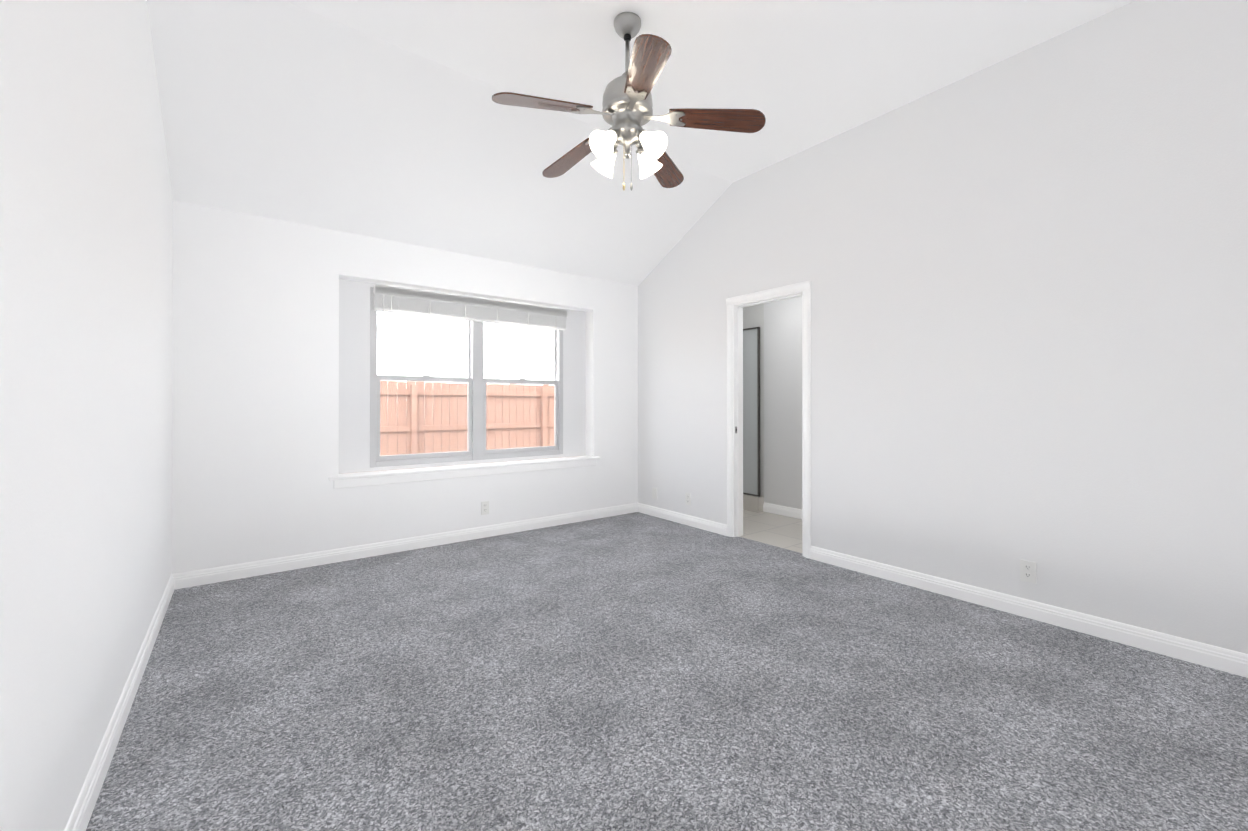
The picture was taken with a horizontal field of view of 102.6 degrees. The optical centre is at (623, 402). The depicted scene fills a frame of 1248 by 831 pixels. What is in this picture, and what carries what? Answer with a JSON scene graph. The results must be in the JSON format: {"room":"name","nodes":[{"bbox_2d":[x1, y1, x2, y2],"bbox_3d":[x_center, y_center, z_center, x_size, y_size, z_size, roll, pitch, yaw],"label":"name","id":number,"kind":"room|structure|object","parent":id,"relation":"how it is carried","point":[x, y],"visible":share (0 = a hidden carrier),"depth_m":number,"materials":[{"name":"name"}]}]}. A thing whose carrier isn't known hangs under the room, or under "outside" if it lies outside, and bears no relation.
{"room":"empty bedroom","nodes":[
{"label":"empty bedroom","id":0,"kind":"room"},
{"bbox_2d":[0,0,172,830],"bbox_3d":[-1.498,-0.510,1.288,0.120,3.350,5.000,0,0,-37],"label":"wall","id":1,"kind":"structure","parent":0,"point":[86,268],"depth_m":1.33,"materials":[{"name":"white paint"}]},
{"bbox_2d":[64,573,179,830],"bbox_3d":[-1.414,1.117,1.282,0.015,0.096,4.660,0,0,-37],"label":"baseboard","id":2,"kind":"structure","parent":1,"relation":"attached to","point":[80,816],"depth_m":1.70,"materials":[{"name":"white paint"}]},
{"bbox_2d":[172,201,637,573],"bbox_3d":[-1.408,-0.496,4.363,3.755,3.350,0.220,0,0,-37],"label":"wall","id":3,"kind":"structure","parent":0,"point":[271,382],"depth_m":3.61,"materials":[{"name":"white paint"}]},
{"bbox_2d":[180,503,635,588],"bbox_3d":[-1.325,1.131,4.271,3.725,0.096,0.015,0,0,-37],"label":"baseboard","id":4,"kind":"structure","parent":3,"relation":"attached to","point":[262,567],"depth_m":3.84,"materials":[{"name":"white paint"}]},
{"bbox_2d":[328,456,599,488],"bbox_3d":[-1.239,0.595,4.412,2.388,0.092,0.180,0,0,-37],"label":"window sill","id":5,"kind":"structure","parent":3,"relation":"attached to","point":[358,479],"depth_m":4.19,"materials":[{"name":"white paint"}]},
{"bbox_2d":[370,287,562,467],"bbox_3d":[-1.330,-0.195,4.507,1.755,1.430,0.084,0,0,-37],"label":"window unit","id":6,"kind":"structure","parent":3,"relation":"in","point":[476,415],"depth_m":4.45,"materials":[{"name":"grey plastic"}]},
{"bbox_2d":[373,285,567,355],"bbox_3d":[-1.262,-0.634,4.420,1.735,0.546,0.079,0,0,-37],"label":"window blind","id":7,"kind":"object","parent":6,"relation":"attached to","point":[406,301],"visible":1,"depth_m":4.31,"materials":[{"name":"white plastic"}]},
{"bbox_2d":[481,501,488,514],"bbox_3d":[-1.212,0.924,4.363,0.070,0.115,0.009,0,0,-37],"label":"outlet","id":8,"kind":"object","parent":3,"relation":"attached to","point":[484,507],"visible":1,"depth_m":4.36,"materials":[{"name":"white plastic"}]},
{"bbox_2d":[147,0,732,285],"bbox_3d":[-1.032,-1.738,3.876,3.855,0.970,1.620,0,0,-37],"label":"ceiling","id":9,"kind":"structure","parent":0,"point":[282,110],"depth_m":3.22,"materials":[{"name":"white paint"}]},
{"bbox_2d":[86,512,1247,830],"bbox_3d":[0.018,1.230,2.437,3.935,0.120,5.000,0,0,-37],"label":"floor carpet","id":10,"kind":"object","parent":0,"point":[634,672],"visible":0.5,"depth_m":1.92,"materials":[{"name":"grey carpet"}]},
{"bbox_2d":[285,0,1134,181],"bbox_3d":[0.488,-2.082,1.887,3.855,0.300,3.390,0,0,-37],"label":"ceiling","id":11,"kind":"structure","parent":0,"point":[801,75],"depth_m":2.73,"materials":[{"name":"white paint"}]},
{"bbox_2d":[492,12,765,190],"bbox_3d":[-0.022,-1.501,2.550,1.290,0.856,1.281,0,0,-37],"label":"ceiling fan","id":12,"kind":"object","parent":11,"relation":"hanging from","point":[626,113],"visible":1,"depth_m":2.46,"materials":[{"name":"brown wood"}]},
{"bbox_2d":[764,296,801,508],"bbox_3d":[1.998,-0.118,4.898,0.120,2.600,3.500,0,0,-37],"label":"wall","id":13,"kind":"structure","parent":0,"point":[782,402],"depth_m":5.23,"materials":[{"name":"white paint"}]},
{"bbox_2d":[743,304,763,495],"bbox_3d":[1.270,-0.034,5.751,0.002,2.440,0.820,0,0,-37],"label":"wall","id":14,"kind":"structure","parent":13,"relation":"attached to","point":[753,315],"depth_m":5.45,"materials":[{"name":"white paint"}]},
{"bbox_2d":[763,502,801,518],"bbox_3d":[2.259,1.131,4.438,0.015,0.096,2.460,0,0,-37],"label":"baseboard","id":15,"kind":"structure","parent":13,"relation":"attached to","point":[782,510],"depth_m":5.21,"materials":[{"name":"white paint"}]},
{"bbox_2d":[638,0,1247,653],"bbox_3d":[1.582,-0.499,3.639,0.120,3.350,5.000,0,0,-37],"label":"wall","id":16,"kind":"structure","parent":0,"point":[1024,272],"depth_m":2.73,"materials":[{"name":"white paint"}]},
{"bbox_2d":[636,503,726,535],"bbox_3d":[0.539,1.134,4.887,0.015,0.096,1.218,0,0,-37],"label":"baseboard","id":17,"kind":"structure","parent":16,"relation":"attached to","point":[715,527],"depth_m":4.83,"materials":[{"name":"white paint"}]},
{"bbox_2d":[685,493,690,505],"bbox_3d":[0.615,0.931,4.794,0.009,0.115,0.070,0,0,-37],"label":"outlet","id":18,"kind":"object","parent":16,"relation":"attached to","point":[687,498],"visible":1,"depth_m":4.79,"materials":[{"name":"white plastic"}]},
{"bbox_2d":[726,281,810,558],"bbox_3d":[1.209,0.132,4.125,0.156,2.093,0.816,0,0,-37],"label":"door frame","id":19,"kind":"structure","parent":16,"relation":"attached to","point":[736,305],"depth_m":4.36,"materials":[{"name":"white paint"}]},
{"bbox_2d":[1020,559,1035,583],"bbox_3d":[2.199,0.921,2.719,0.009,0.115,0.070,0,0,-37],"label":"outlet","id":20,"kind":"object","parent":16,"relation":"attached to","point":[1027,571],"visible":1,"depth_m":2.72,"materials":[{"name":"white plastic"}]},
{"bbox_2d":[810,546,1247,677],"bbox_3d":[2.187,1.124,2.727,0.015,0.096,2.588,0,0,-37],"label":"baseboard","id":21,"kind":"structure","parent":16,"relation":"attached to","point":[1144,639],"depth_m":2.61,"materials":[{"name":"white paint"}]},
{"bbox_3d":[-1.839,1.758,10.641,34.000,0.200,10.300,0,0,-37],"label":"ground","id":22,"kind":"structure","parent":0,"visible":0},
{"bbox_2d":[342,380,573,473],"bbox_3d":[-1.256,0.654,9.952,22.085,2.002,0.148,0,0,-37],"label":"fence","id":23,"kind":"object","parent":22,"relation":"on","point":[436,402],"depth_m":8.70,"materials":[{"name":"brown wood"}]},
{"label":"outside","id":24,"kind":"structure","parent":0,"visible":0},
{"bbox_2d":[740,510,801,552],"bbox_3d":[1.586,1.242,4.578,1.155,0.116,3.500,0,0,-37],"label":"floor","id":25,"kind":"structure","parent":24,"point":[781,531],"depth_m":4.64,"materials":[{"name":"beige tile"}]},
{"bbox_2d":[743,494,763,512],"bbox_3d":[1.230,1.107,5.716,0.100,0.164,0.820,0,0,-37],"label":"wall","id":26,"kind":"structure","parent":25,"relation":"on","point":[753,503],"depth_m":5.42,"materials":[{"name":"tile"}]},
{"bbox_2d":[743,327,759,496],"bbox_3d":[1.236,0.105,5.687,0.063,1.840,0.720,0,0,-37],"label":"shower door","id":27,"kind":"structure","parent":26,"relation":"on","point":[751,411],"depth_m":5.49,"materials":[{"name":"grey glass"}]}
]}

